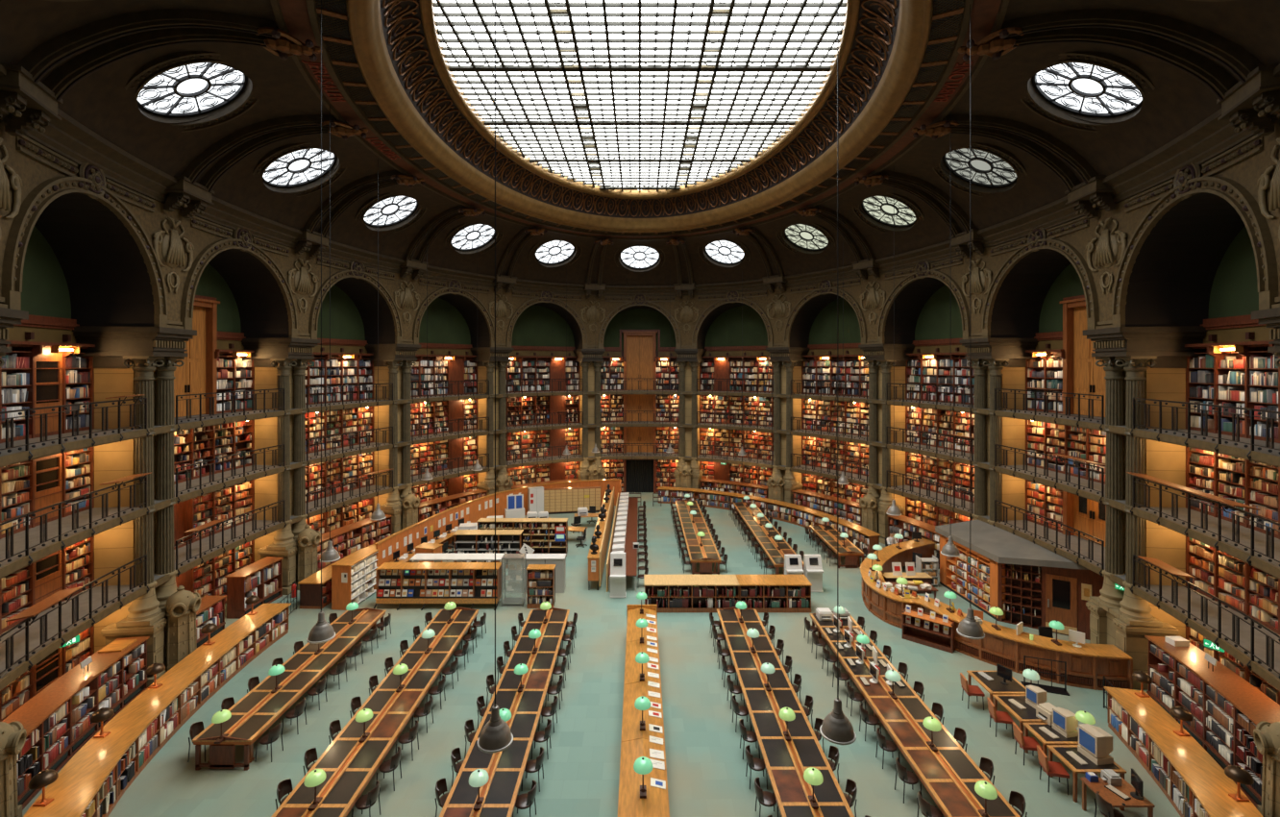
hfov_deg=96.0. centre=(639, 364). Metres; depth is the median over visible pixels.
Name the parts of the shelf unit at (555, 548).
shelf, shelf, shelf, shelf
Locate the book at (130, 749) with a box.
[126,747,131,763]
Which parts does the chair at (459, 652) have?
seat, backrest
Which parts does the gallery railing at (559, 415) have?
baluster panel, baluster panel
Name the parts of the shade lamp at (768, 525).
lamp shade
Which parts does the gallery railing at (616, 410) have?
rail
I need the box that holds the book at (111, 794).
[107,790,114,804]
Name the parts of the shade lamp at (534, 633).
lamp shade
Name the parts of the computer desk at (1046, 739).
leg, leg, leather panel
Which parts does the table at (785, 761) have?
leather panel, leather panel, panel, leather panel, leather panel, leather panel, leather panel, leather panel, leather panel, leather panel, leather panel, leather panel, leather panel, leather panel, leather panel, leather panel, leather panel, leather panel, leather panel, leather panel, leather panel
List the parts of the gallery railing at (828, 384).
baluster panel, baluster panel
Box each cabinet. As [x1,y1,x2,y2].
[414,541,443,562]
[508,553,566,592]
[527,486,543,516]
[587,486,614,590]
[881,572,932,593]
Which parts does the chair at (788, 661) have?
seat, backrest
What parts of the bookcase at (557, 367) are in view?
shelf, shelf, closed panel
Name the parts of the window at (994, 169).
frame, pane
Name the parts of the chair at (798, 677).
seat, backrest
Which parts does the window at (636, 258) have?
pane, frame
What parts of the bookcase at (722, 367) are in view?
closed panel, shelf, shelf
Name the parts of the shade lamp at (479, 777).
lamp shade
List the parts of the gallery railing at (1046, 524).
post, baluster panel, post, baluster panel, post, baluster panel, post, baluster panel, post, baluster panel, post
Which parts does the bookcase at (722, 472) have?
closed panel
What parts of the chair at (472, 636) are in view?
seat, backrest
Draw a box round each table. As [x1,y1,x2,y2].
[191,607,386,770]
[270,607,479,816]
[409,553,504,590]
[439,607,569,816]
[606,492,638,591]
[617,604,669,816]
[675,499,721,574]
[716,606,854,816]
[733,501,803,574]
[809,523,864,567]
[810,611,1020,816]
[890,582,937,598]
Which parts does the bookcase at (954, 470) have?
shelf, shelf, shelf, shelf, shelf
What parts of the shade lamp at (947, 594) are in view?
lamp shade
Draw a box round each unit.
[453,529,523,567]
[476,517,567,556]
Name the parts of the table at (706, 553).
leather panel, leather panel, leather panel, leather panel, leather panel, leather panel, leather panel, leather panel, leather panel, leather panel, leather panel, leather panel, leather panel, leather panel, leather panel, panel, leather panel, leather panel, leather panel, leather panel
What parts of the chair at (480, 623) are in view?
seat, backrest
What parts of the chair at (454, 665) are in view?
seat, backrest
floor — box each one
[0,399,402,467]
[0,442,402,578]
[22,492,1180,816]
[398,429,497,445]
[398,465,497,489]
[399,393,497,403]
[493,454,591,469]
[495,422,591,433]
[497,391,591,397]
[591,390,688,394]
[591,420,688,427]
[591,451,688,460]
[687,391,782,397]
[687,422,784,433]
[687,454,785,469]
[781,393,880,403]
[781,429,881,446]
[781,465,881,489]
[876,399,1279,467]
[876,442,1279,579]
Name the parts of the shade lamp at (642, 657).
lamp shade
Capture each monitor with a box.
[393,549,399,562]
[407,542,413,553]
[420,535,427,543]
[433,529,440,539]
[445,523,451,533]
[458,517,464,525]
[833,615,839,632]
[843,629,851,647]
[847,615,853,633]
[856,643,863,664]
[869,662,878,683]
[871,645,879,665]
[886,663,894,685]
[912,531,921,541]
[996,663,1011,685]
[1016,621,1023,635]
[1025,685,1046,708]
[1052,706,1078,738]
[1068,629,1084,647]
[1077,723,1113,764]
[1130,767,1144,799]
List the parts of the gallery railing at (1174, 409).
post, baluster panel, post, baluster panel, post, baluster panel, post, baluster panel, post, baluster panel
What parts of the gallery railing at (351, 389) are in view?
post, baluster panel, baluster panel, rail, baluster panel, baluster panel, baluster panel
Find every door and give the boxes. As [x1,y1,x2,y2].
[173,297,220,417]
[621,331,657,390]
[623,393,656,421]
[623,426,656,452]
[1059,297,1106,417]
[1062,491,1106,546]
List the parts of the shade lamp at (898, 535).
lamp shade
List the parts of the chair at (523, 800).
seat, backrest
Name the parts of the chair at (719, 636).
backrest, seat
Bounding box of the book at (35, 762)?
[32,762,40,773]
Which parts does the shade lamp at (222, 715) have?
lamp shade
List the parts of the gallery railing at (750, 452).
baluster panel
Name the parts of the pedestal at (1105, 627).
cornice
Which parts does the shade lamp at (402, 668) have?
lamp shade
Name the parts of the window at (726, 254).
pane, frame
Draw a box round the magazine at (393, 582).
[391,578,396,585]
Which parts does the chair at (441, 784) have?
backrest, seat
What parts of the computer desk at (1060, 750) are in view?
leg, leg, leather panel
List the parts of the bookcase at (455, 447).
closed panel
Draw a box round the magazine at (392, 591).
[390,589,394,596]
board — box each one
[5,586,82,625]
[98,471,151,491]
[98,639,137,653]
[105,393,145,405]
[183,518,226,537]
[364,468,392,478]
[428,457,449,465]
[504,493,524,517]
[891,562,902,575]
[905,562,915,575]
[949,433,974,441]
[1027,387,1058,396]
[1051,453,1105,471]
[1125,471,1259,512]
[1137,555,1195,583]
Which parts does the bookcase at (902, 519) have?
shelf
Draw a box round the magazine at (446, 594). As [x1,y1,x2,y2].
[443,589,448,596]
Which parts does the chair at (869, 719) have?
backrest, seat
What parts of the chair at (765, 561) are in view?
backrest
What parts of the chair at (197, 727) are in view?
leg, backrest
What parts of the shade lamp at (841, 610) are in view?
lamp shade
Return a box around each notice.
[341,572,346,582]
[388,545,392,555]
[403,536,407,546]
[408,533,412,543]
[1081,583,1091,600]
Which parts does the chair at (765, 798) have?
backrest, seat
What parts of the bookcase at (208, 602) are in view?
shelf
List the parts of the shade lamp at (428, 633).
lamp shade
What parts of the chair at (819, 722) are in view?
seat, backrest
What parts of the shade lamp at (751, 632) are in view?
lamp shade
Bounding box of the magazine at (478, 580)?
[475,578,481,585]
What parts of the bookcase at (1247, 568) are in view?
shelf, shelf, shelf, shelf, shelf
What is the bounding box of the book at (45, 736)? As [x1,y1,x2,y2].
[43,734,49,748]
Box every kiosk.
[609,552,626,597]
[784,554,804,574]
[803,554,824,591]
[935,519,1104,639]
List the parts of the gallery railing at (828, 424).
baluster panel, baluster panel, baluster panel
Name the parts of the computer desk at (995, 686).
leg, leg, leather panel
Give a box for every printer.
[815,607,833,620]
[833,607,850,618]
[1100,768,1121,786]
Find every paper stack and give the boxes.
[398,553,408,559]
[438,532,446,538]
[882,582,892,588]
[889,587,901,592]
[895,583,907,588]
[898,594,919,598]
[906,580,914,585]
[907,585,917,590]
[912,580,923,585]
[919,583,932,589]
[974,615,983,623]
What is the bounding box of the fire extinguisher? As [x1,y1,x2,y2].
[291,581,296,597]
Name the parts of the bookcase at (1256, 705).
shelf, shelf, shelf, shelf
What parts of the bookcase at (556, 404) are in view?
shelf, shelf, closed panel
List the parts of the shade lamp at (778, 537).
lamp shade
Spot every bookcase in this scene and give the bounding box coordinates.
[0,340,95,443]
[0,446,94,539]
[0,535,94,635]
[0,624,94,721]
[1,636,149,810]
[23,603,291,816]
[173,419,254,484]
[173,479,254,549]
[175,539,254,603]
[196,595,226,647]
[214,348,254,413]
[224,556,283,618]
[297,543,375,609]
[305,352,374,404]
[305,406,374,453]
[305,451,374,502]
[306,496,374,534]
[317,514,393,570]
[373,562,501,610]
[410,354,478,396]
[410,398,478,436]
[410,436,478,475]
[411,472,478,502]
[418,489,487,521]
[505,355,579,393]
[505,394,579,426]
[505,427,579,460]
[506,461,579,485]
[511,478,579,489]
[526,564,556,608]
[600,356,678,390]
[600,393,678,421]
[600,426,678,453]
[601,459,678,492]
[643,574,739,612]
[699,355,773,393]
[699,394,773,426]
[699,427,773,461]
[699,461,772,485]
[699,478,768,498]
[735,574,812,612]
[791,489,861,525]
[801,354,868,396]
[801,398,868,436]
[801,436,868,476]
[801,472,868,502]
[886,515,939,564]
[905,352,974,404]
[905,406,974,453]
[905,451,974,503]
[905,496,972,525]
[1025,348,1064,413]
[1025,419,1106,484]
[1025,479,1062,533]
[1104,686,1263,816]
[1144,635,1279,808]
[1184,340,1279,443]
[1185,446,1279,539]
[1185,536,1279,635]
[1185,625,1279,705]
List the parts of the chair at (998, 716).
backrest, seat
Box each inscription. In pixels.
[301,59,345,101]
[367,137,400,159]
[933,61,972,101]
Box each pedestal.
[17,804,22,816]
[100,615,167,687]
[257,545,297,594]
[374,504,419,534]
[476,482,513,494]
[576,470,605,480]
[673,471,703,489]
[766,482,802,503]
[859,503,904,543]
[1085,600,1178,689]
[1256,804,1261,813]
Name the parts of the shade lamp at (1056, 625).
lamp shade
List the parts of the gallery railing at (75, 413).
baluster panel, post, baluster panel, post, baluster panel, post, baluster panel, post, baluster panel, post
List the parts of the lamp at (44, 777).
lamp shade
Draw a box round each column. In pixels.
[0,352,4,367]
[116,355,167,627]
[153,356,184,608]
[266,358,297,549]
[291,358,312,540]
[380,359,402,509]
[398,360,416,502]
[480,360,497,486]
[495,360,512,482]
[577,361,590,473]
[591,361,605,472]
[674,361,687,472]
[689,361,702,473]
[767,360,784,481]
[782,360,799,486]
[863,360,880,502]
[876,359,899,509]
[967,358,988,519]
[982,358,1009,524]
[1089,356,1125,612]
[1108,355,1163,627]
[1274,352,1279,367]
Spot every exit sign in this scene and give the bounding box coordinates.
[59,634,79,647]
[1114,583,1124,590]
[1204,639,1224,652]
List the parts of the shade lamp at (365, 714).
lamp shade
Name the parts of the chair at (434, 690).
seat, backrest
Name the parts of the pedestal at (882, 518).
cornice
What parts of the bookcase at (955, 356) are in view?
shelf, shelf, shelf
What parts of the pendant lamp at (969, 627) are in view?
cord, lamp shade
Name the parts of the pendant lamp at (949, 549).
lamp shade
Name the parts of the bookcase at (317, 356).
shelf, shelf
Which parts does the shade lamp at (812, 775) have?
lamp shade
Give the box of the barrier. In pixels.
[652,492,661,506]
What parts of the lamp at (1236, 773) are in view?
lamp shade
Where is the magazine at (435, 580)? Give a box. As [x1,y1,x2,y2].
[432,578,439,585]
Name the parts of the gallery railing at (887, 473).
post, baluster panel, post, baluster panel, baluster panel, post, baluster panel, post, baluster panel, post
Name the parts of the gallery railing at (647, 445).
rail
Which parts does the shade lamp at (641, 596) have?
lamp shade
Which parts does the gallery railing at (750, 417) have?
baluster panel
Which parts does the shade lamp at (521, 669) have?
lamp shade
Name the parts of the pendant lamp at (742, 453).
lamp shade, cord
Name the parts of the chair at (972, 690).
backrest, seat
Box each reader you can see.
[612,543,624,551]
[613,537,624,552]
[614,531,625,543]
[615,520,626,532]
[615,525,625,540]
[616,511,627,521]
[616,516,626,528]
[617,507,627,518]
[618,498,628,508]
[618,502,627,507]
[619,492,628,495]
[619,495,628,506]
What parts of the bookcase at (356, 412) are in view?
shelf, shelf, shelf, shelf, shelf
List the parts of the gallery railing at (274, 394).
post, baluster panel, post, baluster panel, post, baluster panel, post, baluster panel, post, baluster panel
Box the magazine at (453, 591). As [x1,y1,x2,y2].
[449,589,455,596]
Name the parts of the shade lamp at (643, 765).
lamp shade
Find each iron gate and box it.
[276,586,296,615]
[1103,675,1113,708]
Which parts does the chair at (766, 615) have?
backrest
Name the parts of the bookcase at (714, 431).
shelf, shelf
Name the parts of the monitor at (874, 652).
casing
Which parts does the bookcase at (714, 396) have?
shelf, shelf, shelf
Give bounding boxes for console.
[321,120,368,140]
[391,174,425,187]
[458,208,485,217]
[524,228,547,236]
[593,238,613,245]
[665,238,685,245]
[732,228,755,236]
[793,208,821,217]
[854,174,888,187]
[911,120,958,140]
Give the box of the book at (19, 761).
[16,759,22,775]
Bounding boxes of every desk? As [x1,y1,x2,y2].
[567,525,587,543]
[574,513,599,516]
[860,537,1132,690]
[966,670,1025,717]
[992,694,1044,747]
[1022,722,1078,771]
[1046,744,1126,802]
[1080,777,1155,816]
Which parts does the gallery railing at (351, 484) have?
post, baluster panel, baluster panel, baluster panel, baluster panel, baluster panel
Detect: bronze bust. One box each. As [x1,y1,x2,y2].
[589,535,598,554]
[593,524,601,538]
[597,506,606,520]
[603,492,609,502]
[605,484,611,494]
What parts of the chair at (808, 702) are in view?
seat, backrest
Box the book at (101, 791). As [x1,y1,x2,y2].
[98,783,103,799]
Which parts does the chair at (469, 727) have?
backrest, seat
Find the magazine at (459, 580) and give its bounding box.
[457,578,463,585]
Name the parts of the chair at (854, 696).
backrest, seat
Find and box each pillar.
[0,720,26,816]
[164,585,201,672]
[296,524,320,590]
[402,491,419,528]
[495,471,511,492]
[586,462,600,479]
[678,462,692,488]
[768,471,784,501]
[859,491,877,532]
[1253,720,1279,816]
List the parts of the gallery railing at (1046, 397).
post, baluster panel, post, baluster panel, post, baluster panel, post, baluster panel, post, baluster panel, post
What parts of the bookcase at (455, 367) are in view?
closed panel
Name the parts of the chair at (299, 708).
seat, backrest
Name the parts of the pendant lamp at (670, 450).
lamp shade, cord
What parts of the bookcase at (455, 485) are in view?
shelf, closed panel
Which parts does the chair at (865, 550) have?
backrest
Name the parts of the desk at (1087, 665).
panel, panel, panel, panel, panel, panel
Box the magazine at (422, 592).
[419,589,424,596]
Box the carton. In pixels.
[1165,636,1189,646]
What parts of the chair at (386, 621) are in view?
seat, backrest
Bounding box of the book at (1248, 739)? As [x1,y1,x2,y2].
[1246,736,1254,747]
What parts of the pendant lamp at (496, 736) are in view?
lamp shade, cord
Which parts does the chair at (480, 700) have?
backrest, seat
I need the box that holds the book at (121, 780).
[120,778,123,789]
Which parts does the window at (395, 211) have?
pane, frame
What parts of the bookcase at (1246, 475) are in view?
shelf, shelf, shelf, shelf, shelf, shelf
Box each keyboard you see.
[824,627,833,634]
[835,642,844,649]
[846,658,856,665]
[852,628,860,635]
[859,676,870,686]
[864,643,872,650]
[877,659,886,667]
[894,680,905,687]
[978,671,993,680]
[1008,698,1026,709]
[1038,726,1058,738]
[1066,750,1087,764]
[1104,784,1131,800]
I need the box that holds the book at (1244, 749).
[1243,747,1249,762]
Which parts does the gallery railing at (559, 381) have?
baluster panel, baluster panel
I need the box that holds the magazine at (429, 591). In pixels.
[425,589,432,596]
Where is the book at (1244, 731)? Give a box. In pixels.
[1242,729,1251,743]
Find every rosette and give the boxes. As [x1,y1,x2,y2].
[77,162,106,198]
[233,227,252,251]
[349,261,365,278]
[447,279,461,294]
[540,291,553,302]
[633,294,646,306]
[726,290,739,303]
[817,279,832,294]
[914,261,930,278]
[1027,227,1046,251]
[1173,162,1201,198]
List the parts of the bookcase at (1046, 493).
shelf, shelf, shelf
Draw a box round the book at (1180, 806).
[1179,798,1184,811]
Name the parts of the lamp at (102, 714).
lamp shade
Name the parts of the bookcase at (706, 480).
shelf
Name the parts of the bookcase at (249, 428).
shelf, shelf, shelf, shelf, shelf, shelf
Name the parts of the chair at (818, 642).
backrest, seat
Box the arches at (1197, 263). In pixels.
[873,121,1279,417]
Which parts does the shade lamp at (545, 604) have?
lamp shade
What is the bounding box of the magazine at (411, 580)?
[409,578,415,585]
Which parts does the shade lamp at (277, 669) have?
lamp shade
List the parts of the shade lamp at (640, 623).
lamp shade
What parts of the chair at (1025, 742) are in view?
backrest, seat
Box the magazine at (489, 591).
[486,589,492,596]
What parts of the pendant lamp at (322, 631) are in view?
lamp shade, cord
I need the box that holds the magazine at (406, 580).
[402,578,409,585]
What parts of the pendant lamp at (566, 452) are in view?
lamp shade, cord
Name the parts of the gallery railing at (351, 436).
post, baluster panel, baluster panel, baluster panel, baluster panel, baluster panel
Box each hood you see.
[613,537,624,544]
[614,531,625,538]
[615,520,626,526]
[615,525,625,532]
[616,511,627,516]
[616,516,626,521]
[617,507,627,512]
[618,498,628,503]
[619,495,628,499]
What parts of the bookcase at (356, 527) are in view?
shelf, shelf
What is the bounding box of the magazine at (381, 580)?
[378,578,385,585]
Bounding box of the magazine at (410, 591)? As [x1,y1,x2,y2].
[407,589,413,596]
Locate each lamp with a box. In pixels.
[27,768,58,806]
[50,344,81,353]
[89,707,114,738]
[145,662,165,688]
[200,622,217,644]
[211,709,231,743]
[232,351,251,357]
[245,594,259,615]
[268,664,285,693]
[303,768,326,811]
[306,0,335,643]
[314,642,323,654]
[320,104,340,562]
[340,354,354,358]
[345,601,358,624]
[355,708,373,742]
[369,158,386,519]
[393,663,408,691]
[421,229,432,479]
[421,628,435,654]
[443,601,456,623]
[468,768,489,811]
[472,459,482,470]
[477,0,513,753]
[499,708,511,721]
[514,663,528,691]
[528,628,541,654]
[540,601,551,623]
[562,263,570,454]
[591,443,599,452]
[633,756,652,798]
[634,695,650,730]
[635,617,648,642]
[635,651,649,681]
[636,590,647,614]
[665,263,674,452]
[689,509,696,522]
[696,531,705,545]
[735,600,746,622]
[738,270,746,455]
[746,628,759,653]
[757,512,763,525]
[760,662,775,690]
[764,522,772,537]
[774,534,783,549]
[778,706,795,740]
[803,766,823,809]
[819,0,856,744]
[821,516,829,530]
[833,605,845,628]
[837,210,848,484]
[839,532,848,547]
[856,633,869,659]
[866,552,877,570]
[871,564,883,582]
[872,543,882,561]
[885,669,901,699]
[886,164,901,516]
[894,533,903,548]
[896,576,908,596]
[922,354,936,358]
[922,715,941,751]
[940,535,959,557]
[943,590,957,613]
[956,4,984,639]
[974,780,997,816]
[988,606,1003,630]
[1022,668,1039,685]
[1031,351,1050,356]
[1048,619,1064,645]
[1075,710,1095,737]
[1132,670,1152,697]
[1169,706,1193,736]
[1211,344,1243,352]
[1224,764,1254,801]
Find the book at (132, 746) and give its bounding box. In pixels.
[129,744,133,758]
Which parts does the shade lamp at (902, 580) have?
lamp shade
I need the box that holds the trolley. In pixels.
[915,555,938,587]
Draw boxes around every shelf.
[91,617,287,816]
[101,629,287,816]
[330,548,379,610]
[376,596,497,598]
[378,585,496,587]
[379,574,496,576]
[454,540,519,542]
[454,547,519,550]
[610,574,625,578]
[786,569,804,572]
[806,569,824,572]
[901,607,955,653]
[945,542,989,613]
[1107,706,1198,816]
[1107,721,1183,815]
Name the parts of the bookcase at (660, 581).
shelf, shelf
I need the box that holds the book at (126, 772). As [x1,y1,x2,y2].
[120,768,128,784]
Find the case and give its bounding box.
[1035,702,1056,725]
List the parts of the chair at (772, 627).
backrest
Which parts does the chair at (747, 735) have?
backrest, seat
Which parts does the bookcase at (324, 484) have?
shelf, shelf, shelf, shelf, shelf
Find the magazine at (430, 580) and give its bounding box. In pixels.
[426,578,433,585]
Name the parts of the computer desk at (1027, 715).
leg, leather panel, leg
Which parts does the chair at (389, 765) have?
seat, leg, backrest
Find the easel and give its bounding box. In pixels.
[518,543,534,553]
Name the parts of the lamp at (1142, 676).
lamp shade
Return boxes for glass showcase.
[501,553,525,606]
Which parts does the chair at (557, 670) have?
seat, backrest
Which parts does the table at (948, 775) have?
leather panel, leather panel, leather panel, leather panel, leather panel, leather panel, leather panel, leather panel, leather panel, leather panel, leather panel, leather panel, leather panel, leather panel, leather panel, leather panel, leather panel, leather panel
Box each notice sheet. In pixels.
[590,560,595,566]
[590,566,595,571]
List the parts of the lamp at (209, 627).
lamp shade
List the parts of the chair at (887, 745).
backrest, seat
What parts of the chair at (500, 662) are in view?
backrest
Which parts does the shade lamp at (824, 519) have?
lamp shade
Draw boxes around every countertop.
[390,521,472,562]
[657,486,880,553]
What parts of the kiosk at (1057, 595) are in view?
door, kick plate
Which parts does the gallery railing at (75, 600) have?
baluster panel, post, baluster panel, post, baluster panel, post, baluster panel, post, baluster panel, post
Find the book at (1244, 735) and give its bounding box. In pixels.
[1243,734,1253,744]
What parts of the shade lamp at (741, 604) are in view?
lamp shade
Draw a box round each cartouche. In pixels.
[0,137,23,239]
[152,216,194,294]
[287,258,319,313]
[393,280,419,323]
[488,294,513,330]
[580,300,605,333]
[673,300,699,333]
[765,294,791,330]
[859,280,886,323]
[960,257,992,313]
[1085,216,1127,294]
[1256,137,1279,241]
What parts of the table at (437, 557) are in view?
leg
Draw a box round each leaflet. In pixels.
[646,626,656,632]
[646,635,657,640]
[646,640,657,646]
[646,647,657,653]
[647,663,658,669]
[647,671,659,678]
[647,680,659,688]
[648,656,658,662]
[648,690,660,697]
[648,710,662,717]
[648,723,663,733]
[649,735,663,744]
[649,748,664,759]
[649,758,664,769]
[650,701,661,709]
[650,777,665,788]
[905,604,910,613]
[905,615,910,623]
[914,617,920,626]
[917,607,923,615]
[924,620,929,628]
[930,611,935,618]
[933,622,938,631]
[942,614,948,622]
[942,625,948,634]
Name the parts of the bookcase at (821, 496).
shelf, shelf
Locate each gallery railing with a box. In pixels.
[0,397,149,461]
[0,475,149,566]
[0,554,149,678]
[175,388,286,431]
[175,443,286,504]
[175,499,286,576]
[306,383,393,413]
[306,426,393,466]
[306,469,393,518]
[411,379,489,403]
[411,417,489,444]
[411,453,489,487]
[506,378,583,396]
[506,411,583,432]
[506,444,583,467]
[601,378,678,394]
[601,410,678,427]
[607,443,678,460]
[696,378,772,397]
[696,411,772,433]
[696,444,772,468]
[789,379,867,402]
[789,417,867,443]
[789,453,867,486]
[886,383,973,412]
[886,426,973,465]
[886,469,973,517]
[993,388,1104,431]
[993,443,1104,503]
[993,499,1104,576]
[1130,397,1279,461]
[1130,475,1279,566]
[1130,554,1279,678]
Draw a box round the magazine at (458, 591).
[456,589,462,596]
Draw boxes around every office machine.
[458,522,477,529]
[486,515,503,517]
[526,511,537,517]
[538,511,548,517]
[577,507,588,516]
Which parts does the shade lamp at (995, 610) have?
lamp shade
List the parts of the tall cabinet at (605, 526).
panel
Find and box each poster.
[508,495,514,509]
[516,494,521,508]
[555,525,565,533]
[555,533,565,541]
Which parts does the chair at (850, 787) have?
seat, backrest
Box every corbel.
[0,63,62,136]
[163,175,214,218]
[295,228,329,257]
[399,257,426,279]
[492,274,516,292]
[583,282,606,298]
[673,282,696,298]
[762,274,787,292]
[851,257,880,279]
[948,228,984,257]
[1064,175,1115,218]
[1216,63,1279,136]
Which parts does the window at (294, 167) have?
pane, frame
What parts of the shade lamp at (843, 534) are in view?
lamp shade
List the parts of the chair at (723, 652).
backrest, seat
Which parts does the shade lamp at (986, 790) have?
lamp shade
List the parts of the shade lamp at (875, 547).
lamp shade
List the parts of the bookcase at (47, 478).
shelf, shelf, shelf, shelf, shelf, shelf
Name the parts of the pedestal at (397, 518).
cornice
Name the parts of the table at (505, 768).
leather panel, leather panel, leather panel, leather panel, leather panel, leather panel, leather panel, leather panel, leather panel, leather panel, leather panel, leather panel, leather panel, leather panel, leather panel, leather panel, leather panel, leather panel, panel, leather panel, leather panel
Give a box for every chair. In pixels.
[187,720,205,762]
[221,696,234,709]
[246,676,259,692]
[254,720,283,762]
[271,657,283,665]
[275,778,292,809]
[282,696,306,734]
[293,640,303,654]
[303,747,317,775]
[304,675,327,710]
[325,657,347,689]
[327,613,337,623]
[328,719,341,744]
[344,640,363,670]
[349,696,361,718]
[351,780,380,816]
[362,626,378,653]
[369,674,378,694]
[374,613,391,638]
[375,746,401,790]
[384,657,393,676]
[395,719,418,760]
[399,640,408,657]
[411,695,433,733]
[413,625,419,639]
[424,612,432,625]
[426,675,445,708]
[435,778,449,816]
[440,657,458,689]
[442,541,448,561]
[447,536,454,553]
[450,747,463,786]
[452,640,468,666]
[461,625,477,653]
[464,718,476,758]
[470,612,486,635]
[476,695,487,728]
[486,674,496,706]
[496,656,505,685]
[503,640,513,665]
[511,625,519,649]
[512,780,537,816]
[517,613,525,634]
[521,746,544,791]
[531,718,552,759]
[538,695,558,733]
[544,675,563,709]
[550,656,566,688]
[555,640,571,669]
[560,625,575,652]
[564,612,577,635]
[570,516,580,533]
[575,527,587,547]
[587,505,596,523]
[637,566,648,578]
[638,513,645,522]
[638,517,646,528]
[638,522,646,536]
[638,527,646,541]
[638,533,646,541]
[638,544,647,559]
[638,551,647,565]
[638,559,648,574]
[639,539,646,547]
[672,514,681,528]
[673,518,682,533]
[676,528,684,542]
[677,534,687,551]
[678,541,688,558]
[680,546,689,562]
[682,554,691,573]
[709,612,722,638]
[711,528,715,540]
[712,624,726,652]
[713,534,717,546]
[715,540,721,553]
[715,640,732,668]
[718,546,724,565]
[719,554,727,572]
[720,655,738,687]
[726,674,744,709]
[731,507,739,519]
[731,694,751,732]
[734,512,742,524]
[738,718,760,759]
[739,520,749,536]
[742,526,752,540]
[744,744,767,788]
[746,531,756,548]
[750,538,761,555]
[754,543,764,562]
[754,777,778,816]
[759,550,769,568]
[762,612,768,631]
[763,558,774,574]
[767,625,775,647]
[774,639,784,663]
[782,655,792,684]
[787,538,791,547]
[791,673,801,704]
[792,543,797,552]
[799,550,804,561]
[802,694,812,728]
[804,526,814,541]
[804,616,819,639]
[810,531,820,547]
[812,630,828,659]
[812,717,824,752]
[814,536,826,553]
[821,541,832,559]
[821,645,839,674]
[826,547,836,566]
[826,745,839,783]
[832,662,851,687]
[842,778,857,816]
[845,681,865,715]
[857,615,864,631]
[859,547,868,557]
[859,703,881,740]
[869,630,877,643]
[875,727,899,768]
[882,644,891,663]
[894,757,921,803]
[897,662,908,681]
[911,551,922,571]
[913,681,924,700]
[916,790,943,816]
[931,702,944,724]
[935,552,939,577]
[953,727,967,752]
[960,672,984,710]
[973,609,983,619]
[979,757,994,784]
[986,697,1013,738]
[1009,790,1027,816]
[1012,721,1042,764]
[1036,745,1069,795]
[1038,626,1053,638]
[1094,790,1125,816]
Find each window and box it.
[44,0,91,1]
[124,50,259,132]
[252,142,346,196]
[355,192,427,232]
[433,0,846,192]
[443,222,503,254]
[528,240,582,268]
[614,246,665,271]
[697,240,750,268]
[775,222,835,254]
[852,192,924,232]
[932,142,1027,196]
[1020,50,1155,132]
[1188,0,1234,1]
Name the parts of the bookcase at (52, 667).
shelf, shelf, shelf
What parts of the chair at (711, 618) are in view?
backrest, seat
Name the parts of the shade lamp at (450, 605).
lamp shade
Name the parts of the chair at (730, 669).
backrest, seat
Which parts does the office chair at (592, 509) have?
backrest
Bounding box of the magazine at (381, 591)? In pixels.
[377,589,383,596]
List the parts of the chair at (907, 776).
backrest, leg, seat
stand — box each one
[79,655,92,673]
[876,579,881,588]
[893,587,899,594]
[904,589,910,598]
[911,590,917,596]
[924,591,930,601]
[934,597,940,607]
[957,608,962,616]
[1204,652,1217,671]
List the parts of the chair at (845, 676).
backrest, seat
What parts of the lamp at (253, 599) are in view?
lamp shade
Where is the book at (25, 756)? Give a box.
[22,754,27,771]
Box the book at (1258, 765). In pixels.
[1255,761,1262,773]
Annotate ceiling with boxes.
[0,0,1279,285]
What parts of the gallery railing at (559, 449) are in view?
baluster panel, baluster panel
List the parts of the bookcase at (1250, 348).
shelf, shelf, shelf, shelf, shelf, shelf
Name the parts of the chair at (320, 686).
seat, backrest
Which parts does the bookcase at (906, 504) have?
shelf, shelf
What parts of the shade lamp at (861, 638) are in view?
lamp shade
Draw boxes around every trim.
[0,63,1279,295]
[0,133,168,327]
[0,295,28,352]
[5,314,79,343]
[16,8,277,100]
[72,320,196,653]
[180,216,297,338]
[181,114,336,192]
[195,295,246,349]
[241,332,319,562]
[256,26,322,61]
[270,0,1009,240]
[303,170,401,237]
[308,255,402,344]
[312,338,368,353]
[345,0,934,232]
[364,339,420,508]
[404,204,468,263]
[412,277,494,346]
[415,343,472,355]
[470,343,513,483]
[495,226,534,277]
[505,290,588,348]
[509,345,575,356]
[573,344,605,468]
[586,238,609,285]
[598,295,681,348]
[602,329,677,356]
[670,238,693,285]
[674,344,706,466]
[691,290,773,348]
[703,345,770,356]
[745,226,784,277]
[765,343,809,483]
[783,277,867,346]
[807,343,863,355]
[811,204,875,263]
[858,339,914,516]
[877,170,975,237]
[877,255,969,344]
[911,337,966,353]
[942,114,1098,192]
[957,26,1023,61]
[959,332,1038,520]
[981,216,1099,338]
[1002,8,1263,101]
[1033,295,1084,349]
[1083,320,1207,639]
[1111,133,1278,327]
[1200,314,1273,343]
[1251,295,1279,352]
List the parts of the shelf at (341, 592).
shelf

